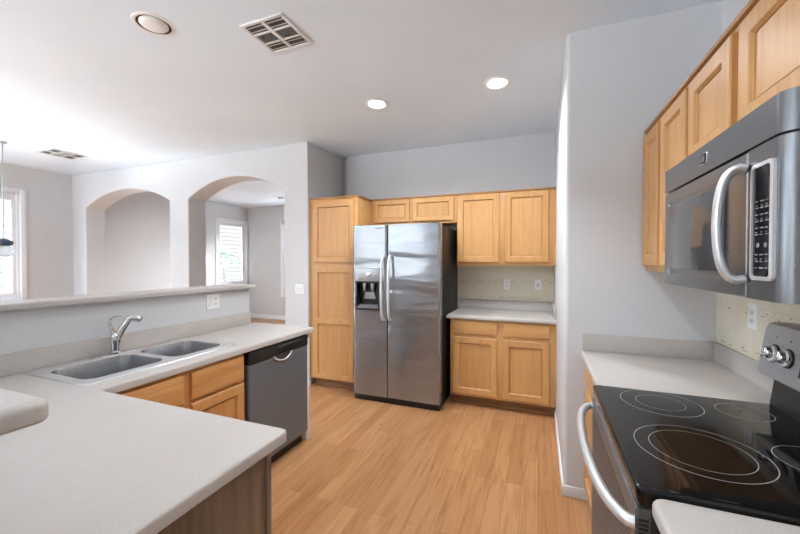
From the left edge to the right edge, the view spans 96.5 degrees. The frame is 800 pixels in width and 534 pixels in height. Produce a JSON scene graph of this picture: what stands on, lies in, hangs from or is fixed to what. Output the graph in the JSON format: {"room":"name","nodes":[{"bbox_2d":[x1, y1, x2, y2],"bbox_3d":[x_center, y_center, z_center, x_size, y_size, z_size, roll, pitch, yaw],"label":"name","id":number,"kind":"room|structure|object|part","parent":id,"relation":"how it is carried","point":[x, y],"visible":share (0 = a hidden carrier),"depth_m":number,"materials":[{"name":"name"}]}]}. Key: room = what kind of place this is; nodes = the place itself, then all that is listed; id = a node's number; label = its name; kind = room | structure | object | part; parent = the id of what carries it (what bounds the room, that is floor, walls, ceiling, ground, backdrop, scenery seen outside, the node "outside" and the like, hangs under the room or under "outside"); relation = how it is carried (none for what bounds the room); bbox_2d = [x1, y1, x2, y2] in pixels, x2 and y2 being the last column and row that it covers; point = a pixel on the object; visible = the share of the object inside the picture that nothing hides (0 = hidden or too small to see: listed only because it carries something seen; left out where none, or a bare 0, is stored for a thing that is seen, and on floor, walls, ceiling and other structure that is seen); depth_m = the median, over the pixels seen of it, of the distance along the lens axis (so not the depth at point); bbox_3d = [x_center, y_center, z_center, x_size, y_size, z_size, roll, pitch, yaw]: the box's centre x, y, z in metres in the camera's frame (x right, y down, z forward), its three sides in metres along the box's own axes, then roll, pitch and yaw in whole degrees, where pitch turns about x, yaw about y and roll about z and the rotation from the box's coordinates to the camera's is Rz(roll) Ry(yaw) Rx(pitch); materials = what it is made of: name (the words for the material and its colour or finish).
{"room":"kitchen","nodes":[
{"label":"kitchen","id":0,"kind":"room"},
{"bbox_2d":[0,162,247,300],"bbox_3d":[-6.056,-0.032,4.081,0.150,2.840,11.500,0,1,21],"label":"wall","id":1,"kind":"structure","parent":0,"point":[137,225],"depth_m":6.30,"materials":[{"name":"paint"}]},
{"bbox_2d":[0,186,26,300],"bbox_3d":[-5.865,-0.289,4.507,0.152,1.660,1.660,0,1,21],"label":"window","id":2,"kind":"structure","parent":1,"relation":"in","point":[23,250],"depth_m":5.22,"materials":[{"name":"white"}]},
{"bbox_2d":[0,191,19,300],"bbox_3d":[-5.840,-0.289,4.498,0.085,1.540,1.540,0,1,21],"label":"plantation shutter","id":3,"kind":"object","parent":2,"relation":"attached to","point":[14,294],"visible":0.94,"depth_m":5.16,"materials":[{"name":"white wood"}]},
{"bbox_2d":[215,217,247,284],"bbox_3d":[-4.182,-0.330,8.820,0.152,1.690,0.980,0,1,21],"label":"window","id":4,"kind":"structure","parent":1,"relation":"in","point":[216,218],"depth_m":8.74,"materials":[{"name":"white"}]},
{"bbox_2d":[218,220,244,284],"bbox_3d":[-4.157,-0.330,8.811,0.085,1.570,0.860,0,1,21],"label":"plantation shutter","id":5,"kind":"object","parent":4,"relation":"attached to","point":[220,222],"visible":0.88,"depth_m":8.85,"materials":[{"name":"white wood"}]},
{"bbox_3d":[-4.058,-0.342,8.961,0.010,1.250,0.012,0,1,21],"label":"tilt rod","id":6,"kind":"part","parent":5,"relation":"part of","materials":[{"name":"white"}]},
{"bbox_3d":[-4.234,-0.330,8.841,0.040,1.570,0.860,0,1,21],"label":"sash","id":7,"kind":"part","parent":4,"relation":"part of","materials":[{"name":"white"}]},
{"bbox_2d":[0,289,249,354],"bbox_3d":[-1.768,0.808,2.071,0.120,1.220,2.250,0,1,21],"label":"wall","id":8,"kind":"structure","parent":0,"point":[26,329],"depth_m":2.03,"materials":[{"name":"paint"}]},
{"bbox_2d":[0,312,250,376],"bbox_3d":[-1.680,0.453,2.099,0.020,0.102,2.125,0,1,21],"label":"backsplash","id":9,"kind":"structure","parent":8,"relation":"attached to","point":[28,360],"depth_m":2.03,"materials":[{"name":"laminate"}]},
{"bbox_2d":[0,284,254,435],"bbox_3d":[-1.025,0.187,1.745,1.864,0.032,2.380,0,1,21],"label":"bar ledge","id":10,"kind":"object","parent":8,"relation":"on","point":[18,411],"visible":1,"depth_m":1.71,"materials":[{"name":"laminate"}]},
{"bbox_2d":[206,293,218,309],"bbox_3d":[-1.433,0.263,2.740,0.011,0.115,0.116,0,1,21],"label":"wall switch","id":11,"kind":"object","parent":8,"relation":"attached to","point":[212,300],"visible":1,"depth_m":2.73,"materials":[{"name":"white plastic"}]},
{"bbox_2d":[72,142,320,383],"bbox_3d":[-3.136,-0.048,5.099,4.553,2.840,0.280,0,1,21],"label":"wall","id":12,"kind":"structure","parent":0,"point":[295,168],"depth_m":4.86,"materials":[{"name":"paint"}]},
{"bbox_2d":[295,284,303,293],"bbox_3d":[-1.181,0.258,4.184,0.116,0.115,0.011,0,1,21],"label":"wall switch","id":13,"kind":"object","parent":12,"relation":"attached to","point":[299,288],"visible":1,"depth_m":4.18,"materials":[{"name":"white plastic"}]},
{"bbox_2d":[247,205,284,315],"bbox_3d":[-1.850,-0.101,8.531,4.450,2.840,0.150,0,1,21],"label":"wall","id":14,"kind":"structure","parent":0,"point":[265,298],"depth_m":9.06,"materials":[{"name":"paint"}]},
{"bbox_2d":[251,314,284,319],"bbox_3d":[-1.889,1.270,8.480,4.430,0.100,0.012,0,1,21],"label":"baseboard","id":15,"kind":"structure","parent":14,"relation":"attached to","point":[252,315],"depth_m":9.04,"materials":[{"name":"white"}]},
{"bbox_2d":[280,220,284,297],"bbox_3d":[-2.314,-0.203,8.688,1.350,1.920,0.152,0,1,21],"label":"window","id":16,"kind":"structure","parent":14,"relation":"in","point":[281,221],"depth_m":8.85,"materials":[{"name":"white"}]},
{"bbox_2d":[283,222,284,294],"bbox_3d":[-2.324,-0.203,8.663,1.230,1.800,0.085,0,1,21],"label":"plantation shutter","id":17,"kind":"object","parent":16,"relation":"attached to","point":[283,222],"visible":0.09,"depth_m":8.87,"materials":[{"name":"white"}]},
{"bbox_2d":[321,148,342,196],"bbox_3d":[-0.369,-0.063,6.096,0.120,2.840,3.610,0,1,21],"label":"wall","id":18,"kind":"structure","parent":0,"point":[331,165],"depth_m":4.60,"materials":[{"name":"paint"}]},
{"bbox_2d":[0,0,721,207],"bbox_3d":[-2.283,-1.470,2.586,8.350,0.080,11.600,0,1,21],"label":"ceiling","id":19,"kind":"structure","parent":0,"point":[80,77],"depth_m":2.67,"materials":[{"name":"paint"}]},
{"bbox_2d":[0,141,14,256],"bbox_3d":[-4.612,-0.786,4.150,0.170,1.335,0.170,0,1,21],"label":"pendant lamp","id":20,"kind":"object","parent":19,"relation":"hanging from","point":[6,250],"visible":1,"depth_m":4.14,"materials":[{"name":"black metal"}]},
{"bbox_3d":[-4.612,-0.879,4.149,0.010,1.110,0.011,0,1,21],"label":"rod","id":21,"kind":"part","parent":20,"relation":"part of","materials":[{"name":"silver metal"}]},
{"bbox_3d":[-4.612,-0.182,4.160,0.170,0.127,0.170,0,1,21],"label":"lamp shade","id":22,"kind":"part","parent":20,"relation":"part of","materials":[{"name":"white glass"}]},
{"bbox_2d":[36,148,88,159],"bbox_3d":[-4.353,-1.456,4.613,0.360,0.010,0.380,0,1,21],"label":"ceiling vent","id":23,"kind":"object","parent":19,"relation":"in","point":[54,152],"visible":1,"depth_m":4.61,"materials":[{"name":"white metal"}]},
{"bbox_2d":[130,12,175,36],"bbox_3d":[-1.444,-1.411,2.096,0.220,0.022,0.220,0,1,21],"label":"recessed light","id":24,"kind":"object","parent":19,"relation":"in","point":[148,22],"visible":1,"depth_m":2.07,"materials":[{"name":"white plastic"}]},
{"bbox_2d":[239,12,312,53],"bbox_3d":[-0.750,-1.419,2.184,0.310,0.010,0.300,0,1,21],"label":"ceiling vent","id":25,"kind":"object","parent":19,"relation":"in","point":[276,33],"visible":1,"depth_m":2.17,"materials":[{"name":"white metal"}]},
{"bbox_2d":[366,99,387,108],"bbox_3d":[-0.203,-1.432,3.151,0.196,0.012,0.196,0,1,21],"label":"recessed light","id":26,"kind":"object","parent":19,"relation":"in","point":[373,103],"visible":1,"depth_m":3.13,"materials":[{"name":"white plastic"}]},
{"bbox_2d":[484,76,509,89],"bbox_3d":[0.755,-1.427,2.781,0.196,0.012,0.196,0,1,21],"label":"recessed light","id":27,"kind":"object","parent":19,"relation":"in","point":[494,83],"visible":1,"depth_m":2.76,"materials":[{"name":"white plastic"}]},
{"bbox_2d":[251,318,590,533],"bbox_3d":[-2.283,1.450,2.631,8.350,0.080,11.600,0,1,21],"label":"floor","id":28,"kind":"structure","parent":0,"point":[363,466],"depth_m":2.43,"materials":[{"name":"brown wood"}]},
{"bbox_2d":[115,354,243,419],"bbox_3d":[-1.400,0.982,1.992,0.610,0.876,0.800,0,1,21],"label":"base cabinet","id":29,"kind":"object","parent":28,"relation":"on","point":[217,388],"visible":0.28,"depth_m":1.99,"materials":[{"name":"brown wood"}]},
{"bbox_3d":[-1.193,0.642,1.705,0.020,0.148,0.337,0,1,21],"label":"false drawer","id":30,"kind":"part","parent":29,"relation":"part of","materials":[{"name":"brown wood"}]},
{"bbox_3d":[-1.050,0.636,2.073,0.020,0.148,0.363,0,1,21],"label":"false drawer","id":31,"kind":"part","parent":29,"relation":"part of","materials":[{"name":"brown wood"}]},
{"bbox_3d":[-1.050,1.013,2.079,0.020,0.570,0.363,0,1,21],"label":"door","id":32,"kind":"part","parent":29,"relation":"part of","materials":[{"name":"brown wood"}]},
{"bbox_3d":[-1.054,1.013,2.081,0.006,0.433,0.226,0,1,21],"label":"panel","id":33,"kind":"part","parent":29,"relation":"part of","materials":[{"name":"brown wood"}]},
{"bbox_2d":[157,453,271,533],"bbox_3d":[-0.956,0.996,1.027,0.947,0.876,0.640,0,1,21],"label":"base cabinet","id":34,"kind":"object","parent":28,"relation":"on","point":[243,505],"visible":0.12,"depth_m":1.01,"materials":[{"name":"brown wood"}]},
{"bbox_2d":[0,312,313,533],"bbox_3d":[-0.937,0.476,1.842,1.590,0.140,2.193,0,1,21],"label":"countertop","id":35,"kind":"structure","parent":34,"relation":"on","point":[102,461],"depth_m":1.05,"materials":[{"name":"stone"}]},
{"bbox_2d":[89,314,142,359],"bbox_3d":[-1.600,0.382,2.026,0.111,0.233,0.250,0,1,21],"label":"faucet","id":36,"kind":"object","parent":35,"relation":"on","point":[115,338],"visible":1,"depth_m":2.03,"materials":[{"name":"silver metal"}]},
{"bbox_3d":[-1.623,0.493,2.037,0.048,0.010,0.250,0,1,21],"label":"deck plate","id":37,"kind":"part","parent":36,"relation":"part of","materials":[{"name":"silver metal"}]},
{"bbox_3d":[-1.620,0.325,2.033,0.067,0.118,0.031,0,1,-27],"label":"lever","id":38,"kind":"part","parent":36,"relation":"part of","materials":[{"name":"silver metal"}]},
{"bbox_3d":[-1.601,0.362,2.053,0.100,0.141,0.045,-1,1,-40],"label":"spout","id":39,"kind":"part","parent":36,"relation":"part of","materials":[{"name":"silver metal"}]},
{"bbox_2d":[25,338,235,385],"bbox_3d":[-1.425,0.587,2.005,0.494,0.176,0.832,0,1,21],"label":"sink","id":40,"kind":"object","parent":35,"relation":"in","point":[85,372],"visible":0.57,"depth_m":1.97,"materials":[{"name":"silver metal"}]},
{"bbox_3d":[-1.480,0.590,1.823,0.333,0.176,0.367,0,1,21],"label":"bowl","id":41,"kind":"part","parent":40,"relation":"part of","materials":[{"name":"silver metal"}]},
{"bbox_3d":[-1.337,0.584,2.192,0.333,0.176,0.330,0,1,21],"label":"bowl","id":42,"kind":"part","parent":40,"relation":"part of","materials":[{"name":"silver metal"}]},
{"bbox_3d":[-0.418,0.995,1.128,0.019,0.876,0.021,0,1,21],"label":"corner trim","id":43,"kind":"part","parent":34,"relation":"part of","materials":[{"name":"brown wood"}]},
{"bbox_2d":[243,334,307,463],"bbox_3d":[-1.122,0.975,2.671,0.622,0.868,0.628,0,1,21],"label":"dishwasher","id":44,"kind":"object","parent":28,"relation":"on","point":[275,375],"visible":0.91,"depth_m":2.55,"materials":[{"name":"black metal"}]},
{"bbox_3d":[-0.874,0.584,2.568,0.056,0.082,0.624,0,1,21],"label":"control panel","id":45,"kind":"part","parent":44,"relation":"part of","materials":[{"name":"black plastic"}]},
{"bbox_3d":[-0.837,0.645,2.566,0.018,0.052,0.199,0,1,21],"label":"handle","id":46,"kind":"part","parent":44,"relation":"part of","materials":[{"name":"white metal"}]},
{"bbox_3d":[-0.918,1.364,2.597,0.020,0.092,0.624,0,1,21],"label":"toe panel","id":47,"kind":"part","parent":44,"relation":"part of","materials":[{"name":"black plastic"}]},
{"bbox_2d":[302,333,308,440],"bbox_3d":[-1.022,0.966,3.005,0.588,0.876,0.040,0,1,21],"label":"support","id":48,"kind":"object","parent":28,"relation":"on","point":[305,436],"visible":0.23,"depth_m":2.90,"materials":[{"name":"white"}]},
{"bbox_2d":[309,195,371,389],"bbox_3d":[-0.636,0.292,4.351,0.640,2.183,0.675,0,1,21],"label":"pantry cabinet","id":49,"kind":"object","parent":28,"relation":"on","point":[333,220],"visible":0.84,"depth_m":4.05,"materials":[{"name":"brown wood"}]},
{"bbox_3d":[-0.755,0.643,4.051,0.530,1.280,0.020,0,1,21],"label":"door","id":50,"kind":"part","parent":49,"relation":"part of","materials":[{"name":"brown wood"}]},
{"bbox_3d":[-0.755,-0.396,4.036,0.530,0.688,0.020,0,1,21],"label":"door","id":51,"kind":"part","parent":49,"relation":"part of","materials":[{"name":"brown wood"}]},
{"bbox_3d":[-0.754,-0.396,4.040,0.393,0.551,0.006,0,1,21],"label":"panel","id":52,"kind":"part","parent":49,"relation":"part of","materials":[{"name":"brown wood"}]},
{"bbox_3d":[-0.754,0.324,4.051,0.393,0.505,0.006,0,1,21],"label":"panel","id":53,"kind":"part","parent":49,"relation":"part of","materials":[{"name":"brown wood"}]},
{"bbox_3d":[-0.754,0.937,4.060,0.393,0.556,0.006,0,1,21],"label":"panel","id":54,"kind":"part","parent":49,"relation":"part of","materials":[{"name":"brown wood"}]},
{"bbox_2d":[354,222,456,410],"bbox_3d":[0.075,0.475,3.925,0.942,1.830,0.879,0,1,21],"label":"refrigerator","id":55,"kind":"object","parent":28,"relation":"on","point":[405,275],"visible":1,"depth_m":3.58,"materials":[{"name":"silver metal"}]},
{"bbox_3d":[-0.334,0.080,3.696,0.268,0.135,0.032,0,1,21],"label":"control panel","id":56,"kind":"part","parent":55,"relation":"part of","materials":[{"name":"silver metal"}]},
{"bbox_3d":[-0.300,0.449,3.726,0.386,1.756,0.078,0,1,21],"label":"door","id":57,"kind":"part","parent":55,"relation":"part of","materials":[{"name":"silver metal"}]},
{"bbox_3d":[-0.181,0.215,3.591,0.027,0.666,0.078,0,1,21],"label":"handle","id":58,"kind":"part","parent":55,"relation":"part of","materials":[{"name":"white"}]},
{"bbox_3d":[-0.110,0.215,3.563,0.027,0.666,0.078,0,1,21],"label":"handle","id":59,"kind":"part","parent":55,"relation":"part of","materials":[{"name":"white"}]},
{"bbox_3d":[0.141,0.452,3.554,0.550,1.756,0.078,0,1,21],"label":"door","id":60,"kind":"part","parent":55,"relation":"part of","materials":[{"name":"silver metal"}]},
{"bbox_2d":[450,319,555,415],"bbox_3d":[1.077,0.955,3.722,0.986,0.876,0.610,0,1,21],"label":"base cabinet","id":61,"kind":"object","parent":28,"relation":"on","point":[494,364],"visible":0.82,"depth_m":3.45,"materials":[{"name":"brown wood"}]},
{"bbox_3d":[0.737,0.600,3.533,0.433,0.128,0.020,0,1,21],"label":"drawer","id":62,"kind":"part","parent":61,"relation":"part of","materials":[{"name":"brown wood"}]},
{"bbox_3d":[0.737,0.984,3.539,0.433,0.568,0.020,0,1,21],"label":"door","id":63,"kind":"part","parent":61,"relation":"part of","materials":[{"name":"brown wood"}]},
{"bbox_3d":[0.739,0.984,3.543,0.296,0.431,0.006,0,1,21],"label":"panel","id":64,"kind":"part","parent":61,"relation":"part of","materials":[{"name":"brown wood"}]},
{"bbox_2d":[446,299,556,324],"bbox_3d":[1.060,0.447,3.718,1.021,0.140,0.634,0,1,21],"label":"countertop","id":65,"kind":"structure","parent":61,"relation":"on","point":[537,312],"depth_m":3.82,"materials":[{"name":"laminate"}]},
{"bbox_3d":[1.186,0.987,3.369,0.276,0.431,0.006,0,1,21],"label":"panel","id":66,"kind":"part","parent":61,"relation":"part of","materials":[{"name":"brown wood"}]},
{"bbox_3d":[1.184,0.603,3.358,0.413,0.128,0.020,0,1,21],"label":"drawer","id":67,"kind":"part","parent":61,"relation":"part of","materials":[{"name":"brown wood"}]},
{"bbox_3d":[1.184,0.987,3.364,0.413,0.568,0.020,0,1,21],"label":"door","id":68,"kind":"part","parent":61,"relation":"part of","materials":[{"name":"brown wood"}]},
{"bbox_2d":[584,365,593,515],"bbox_3d":[1.292,0.985,1.743,0.640,0.876,0.678,0,1,21],"label":"base cabinet","id":69,"kind":"object","parent":28,"relation":"on","point":[588,392],"visible":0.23,"depth_m":2.00,"materials":[{"name":"brown wood"}]},
{"bbox_3d":[1.002,1.012,1.855,0.020,0.570,0.600,0,1,21],"label":"door","id":70,"kind":"part","parent":69,"relation":"part of","materials":[{"name":"brown wood"}]},
{"bbox_3d":[1.002,0.627,1.849,0.020,0.130,0.600,0,1,21],"label":"drawer","id":71,"kind":"part","parent":69,"relation":"part of","materials":[{"name":"brown wood"}]},
{"bbox_3d":[1.007,1.012,1.853,0.006,0.433,0.463,0,1,21],"label":"panel","id":72,"kind":"part","parent":69,"relation":"part of","materials":[{"name":"brown wood"}]},
{"bbox_2d":[581,333,773,403],"bbox_3d":[1.285,0.477,1.737,0.661,0.140,0.681,0,1,21],"label":"countertop","id":73,"kind":"structure","parent":69,"relation":"on","point":[711,369],"depth_m":1.77,"materials":[{"name":"stone"}]},
{"bbox_2d":[577,322,799,533],"bbox_3d":[0.966,0.819,1.088,0.756,1.228,0.761,0,1,21],"label":"range","id":74,"kind":"object","parent":28,"relation":"on","point":[732,456],"visible":0.99,"depth_m":1.06,"materials":[{"name":"black"}]},
{"bbox_3d":[0.654,0.602,1.206,0.087,0.028,0.761,0,1,21],"label":"handle","id":75,"kind":"part","parent":74,"relation":"part of","materials":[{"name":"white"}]},
{"bbox_3d":[0.706,0.880,1.191,0.031,0.633,0.744,0,1,21],"label":"oven door","id":76,"kind":"part","parent":74,"relation":"part of","materials":[{"name":"silver metal"}]},
{"bbox_2d":[593,385,799,526],"bbox_3d":[0.972,0.534,1.081,0.600,0.046,0.756,0,1,21],"label":"cooktop","id":77,"kind":"object","parent":74,"relation":"in","point":[732,456],"depth_m":1.00,"materials":[{"name":"black glass"}]},
{"bbox_3d":[1.259,0.306,0.966,0.119,0.198,0.756,0,1,21],"label":"control panel","id":78,"kind":"part","parent":74,"relation":"part of","materials":[{"name":"silver metal"}]},
{"bbox_3d":[1.295,0.307,1.194,0.016,0.066,0.066,0,1,21],"label":"knob","id":79,"kind":"part","parent":74,"relation":"part of","materials":[{"name":"silver metal"}]},
{"bbox_3d":[0.648,1.011,0.095,0.640,0.876,1.300,0,1,21],"label":"base cabinet","id":80,"kind":"object","parent":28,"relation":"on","visible":0},
{"bbox_2d":[652,499,799,533],"bbox_3d":[0.640,0.503,0.084,0.661,0.140,1.328,0,1,21],"label":"countertop","id":81,"kind":"structure","parent":80,"relation":"on","point":[670,517],"depth_m":0.73,"materials":[{"name":"laminate"}]},
{"bbox_2d":[343,131,554,308],"bbox_3d":[0.748,-0.035,4.281,3.520,2.840,0.200,0,1,21],"label":"wall","id":82,"kind":"structure","parent":0,"point":[522,161],"depth_m":4.20,"materials":[{"name":"paint"}]},
{"bbox_2d":[371,194,456,225],"bbox_3d":[0.193,-0.644,4.198,1.026,0.310,0.340,0,1,21],"label":"upper cabinet","id":83,"kind":"object","parent":82,"relation":"attached to","point":[442,209],"visible":0.79,"depth_m":4.03,"materials":[{"name":"brown wood"}]},
{"bbox_3d":[-0.101,-0.645,4.141,0.450,0.257,0.020,0,1,21],"label":"door","id":84,"kind":"part","parent":83,"relation":"part of","materials":[{"name":"brown wood"}]},
{"bbox_3d":[-0.099,-0.645,4.146,0.327,0.134,0.006,0,1,21],"label":"panel","id":85,"kind":"part","parent":83,"relation":"part of","materials":[{"name":"brown wood"}]},
{"bbox_3d":[0.364,-0.642,3.960,0.473,0.257,0.020,0,1,21],"label":"door","id":86,"kind":"part","parent":83,"relation":"part of","materials":[{"name":"brown wood"}]},
{"bbox_3d":[0.365,-0.642,3.965,0.350,0.134,0.006,0,1,21],"label":"panel","id":87,"kind":"part","parent":83,"relation":"part of","materials":[{"name":"brown wood"}]},
{"bbox_2d":[457,265,553,301],"bbox_3d":[1.160,0.177,4.011,1.048,0.390,0.008,0,1,21],"label":"tile backsplash","id":88,"kind":"structure","parent":82,"relation":"attached to","point":[473,281],"depth_m":4.00,"materials":[{"name":"tile"}]},
{"bbox_2d":[504,279,509,288],"bbox_3d":[1.193,0.193,3.990,0.070,0.115,0.008,0,1,21],"label":"wall outlet","id":89,"kind":"object","parent":88,"relation":"attached to","point":[506,281],"visible":1,"depth_m":3.99,"materials":[{"name":"white plastic"}]},
{"bbox_2d":[535,280,541,289],"bbox_3d":[1.496,0.195,3.871,0.070,0.115,0.008,0,1,21],"label":"wall outlet","id":90,"kind":"object","parent":88,"relation":"attached to","point":[538,283],"visible":1,"depth_m":3.87,"materials":[{"name":"white plastic"}]},
{"bbox_2d":[457,187,555,265],"bbox_3d":[1.131,-0.405,3.836,0.984,0.777,0.340,0,1,21],"label":"upper cabinet","id":91,"kind":"object","parent":82,"relation":"attached to","point":[516,227],"visible":0.94,"depth_m":3.67,"materials":[{"name":"brown wood"}]},
{"bbox_3d":[0.826,-0.409,3.783,0.434,0.717,0.020,0,1,21],"label":"door","id":92,"kind":"part","parent":91,"relation":"part of","materials":[{"name":"brown wood"}]},
{"bbox_3d":[0.828,-0.409,3.788,0.297,0.580,0.006,0,1,21],"label":"panel","id":93,"kind":"part","parent":91,"relation":"part of","materials":[{"name":"brown wood"}]},
{"bbox_3d":[1.276,-0.407,3.607,0.420,0.717,0.020,0,1,21],"label":"door","id":94,"kind":"part","parent":91,"relation":"part of","materials":[{"name":"brown wood"}]},
{"bbox_3d":[1.278,-0.407,3.612,0.283,0.580,0.006,0,1,21],"label":"panel","id":95,"kind":"part","parent":91,"relation":"part of","materials":[{"name":"brown wood"}]},
{"bbox_2d":[554,1,721,488],"bbox_3d":[1.685,-0.014,2.874,0.750,2.840,1.740,0,1,21],"label":"wall","id":96,"kind":"structure","parent":0,"point":[617,78],"depth_m":2.10,"materials":[{"name":"paint"}]},
{"bbox_2d":[554,410,586,499],"bbox_3d":[1.321,1.376,2.741,0.207,0.064,1.212,0,1,21],"label":"baseboard","id":97,"kind":"structure","parent":96,"relation":"attached to","point":[570,491],"depth_m":2.21,"materials":[{"name":"white"}]},
{"bbox_2d":[722,0,748,33],"bbox_3d":[0.937,0.034,-0.280,0.150,2.840,8.460,0,1,21],"label":"wall","id":98,"kind":"structure","parent":0,"point":[731,9],"depth_m":1.82,"materials":[{"name":"paint"}]},
{"bbox_2d":[642,76,692,271],"bbox_3d":[1.431,-0.372,1.677,0.352,0.793,0.660,0,1,21],"label":"upper cabinet","id":99,"kind":"object","parent":98,"relation":"attached to","point":[665,144],"visible":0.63,"depth_m":1.74,"materials":[{"name":"brown wood"}]},
{"bbox_3d":[1.347,-0.369,1.905,0.006,0.587,0.136,0,1,21],"label":"panel","id":100,"kind":"part","parent":99,"relation":"part of","materials":[{"name":"brown wood"}]},
{"bbox_3d":[1.342,-0.369,1.907,0.020,0.724,0.273,0,1,21],"label":"door","id":101,"kind":"part","parent":99,"relation":"part of","materials":[{"name":"brown wood"}]},
{"bbox_3d":[1.220,-0.364,1.593,0.020,0.724,0.320,0,1,21],"label":"door","id":102,"kind":"part","parent":99,"relation":"part of","materials":[{"name":"brown wood"}]},
{"bbox_3d":[1.224,-0.364,1.592,0.006,0.587,0.183,0,1,21],"label":"panel","id":103,"kind":"part","parent":99,"relation":"part of","materials":[{"name":"brown wood"}]},
{"bbox_2d":[688,0,799,155],"bbox_3d":[1.168,-0.568,1.000,0.352,0.381,0.785,0,1,21],"label":"upper cabinet","id":104,"kind":"object","parent":98,"relation":"attached to","point":[756,58],"visible":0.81,"depth_m":1.02,"materials":[{"name":"brown wood"}]},
{"bbox_3d":[1.094,-0.562,1.255,0.006,0.181,0.199,0,1,21],"label":"panel","id":105,"kind":"part","parent":104,"relation":"part of","materials":[{"name":"brown wood"}]},
{"bbox_3d":[1.090,-0.562,1.257,0.020,0.318,0.336,0,1,21],"label":"door","id":106,"kind":"part","parent":104,"relation":"part of","materials":[{"name":"brown wood"}]},
{"bbox_2d":[664,86,799,304],"bbox_3d":[1.096,-0.151,1.022,0.480,0.446,0.756,0,1,21],"label":"microwave","id":107,"kind":"object","parent":104,"relation":"attached to","point":[732,206],"visible":1,"depth_m":0.88,"materials":[{"name":"silver metal"}]},
{"bbox_3d":[0.979,-0.106,1.146,0.050,0.354,0.612,0,1,21],"label":"door","id":108,"kind":"part","parent":107,"relation":"part of","materials":[{"name":"silver metal"}]},
{"bbox_3d":[0.827,-0.106,0.897,0.068,0.298,0.053,1,1,43],"label":"handle","id":109,"kind":"part","parent":107,"relation":"part of","materials":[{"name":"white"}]},
{"bbox_3d":[0.953,-0.332,1.075,0.050,0.086,0.756,0,1,21],"label":"vent panel","id":110,"kind":"part","parent":107,"relation":"part of","materials":[{"name":"silver metal"}]},
{"bbox_2d":[754,198,768,268],"bbox_3d":[0.815,-0.074,0.805,0.001,0.155,0.054,0,1,21],"label":"keypad","id":111,"kind":"object","parent":107,"relation":"attached to","point":[761,205],"depth_m":0.81,"materials":[{"name":"black plastic"}]},
{"bbox_3d":[0.817,-0.103,0.804,0.004,0.249,0.070,0,1,21],"label":"keypad glass","id":112,"kind":"part","parent":107,"relation":"part of","materials":[{"name":"black glass"}]},
{"bbox_3d":[0.841,-0.101,0.792,0.050,0.354,0.140,0,1,21],"label":"keypad panel","id":113,"kind":"part","parent":107,"relation":"part of","materials":[{"name":"silver metal"}]},
{"bbox_3d":[0.943,-0.556,0.880,0.020,0.318,0.377,0,1,21],"label":"door","id":114,"kind":"part","parent":104,"relation":"part of","materials":[{"name":"brown wood"}]},
{"bbox_3d":[0.947,-0.556,0.878,0.006,0.181,0.240,0,1,21],"label":"panel","id":115,"kind":"part","parent":104,"relation":"part of","materials":[{"name":"brown wood"}]},
{"bbox_2d":[715,292,799,360],"bbox_3d":[1.208,0.233,0.637,0.008,0.382,2.778,0,1,21],"label":"tile backsplash","id":116,"kind":"structure","parent":98,"relation":"attached to","point":[733,332],"depth_m":1.66,"materials":[{"name":"tile"}]},
{"bbox_2d":[748,303,757,330],"bbox_3d":[1.573,0.221,1.595,0.008,0.115,0.070,0,1,21],"label":"wall outlet","id":117,"kind":"object","parent":116,"relation":"attached to","point":[752,308],"visible":1,"depth_m":1.58,"materials":[{"name":"white plastic"}]},
{"label":"outside","id":118,"kind":"structure","parent":0,"visible":0},
{"bbox_3d":[-3.772,1.545,6.864,20.000,0.200,22.000,0,1,21],"label":"ground","id":119,"kind":"structure","parent":118,"visible":0},
{"bbox_2d":[0,257,10,288],"bbox_3d":[-8.470,0.415,6.869,1.806,2.064,1.813,0,1,21],"label":"shrub","id":120,"kind":"object","parent":119,"relation":"on","point":[9,265],"visible":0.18,"depth_m":6.94,"materials":[{"name":"green plant"}]},
{"bbox_2d":[220,253,240,281],"bbox_3d":[-6.189,0.423,12.504,1.656,1.876,1.704,0,1,21],"label":"shrub","id":121,"kind":"object","parent":119,"relation":"on","point":[220,253],"visible":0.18,"depth_m":12.49,"materials":[{"name":"green plant"}]}
]}

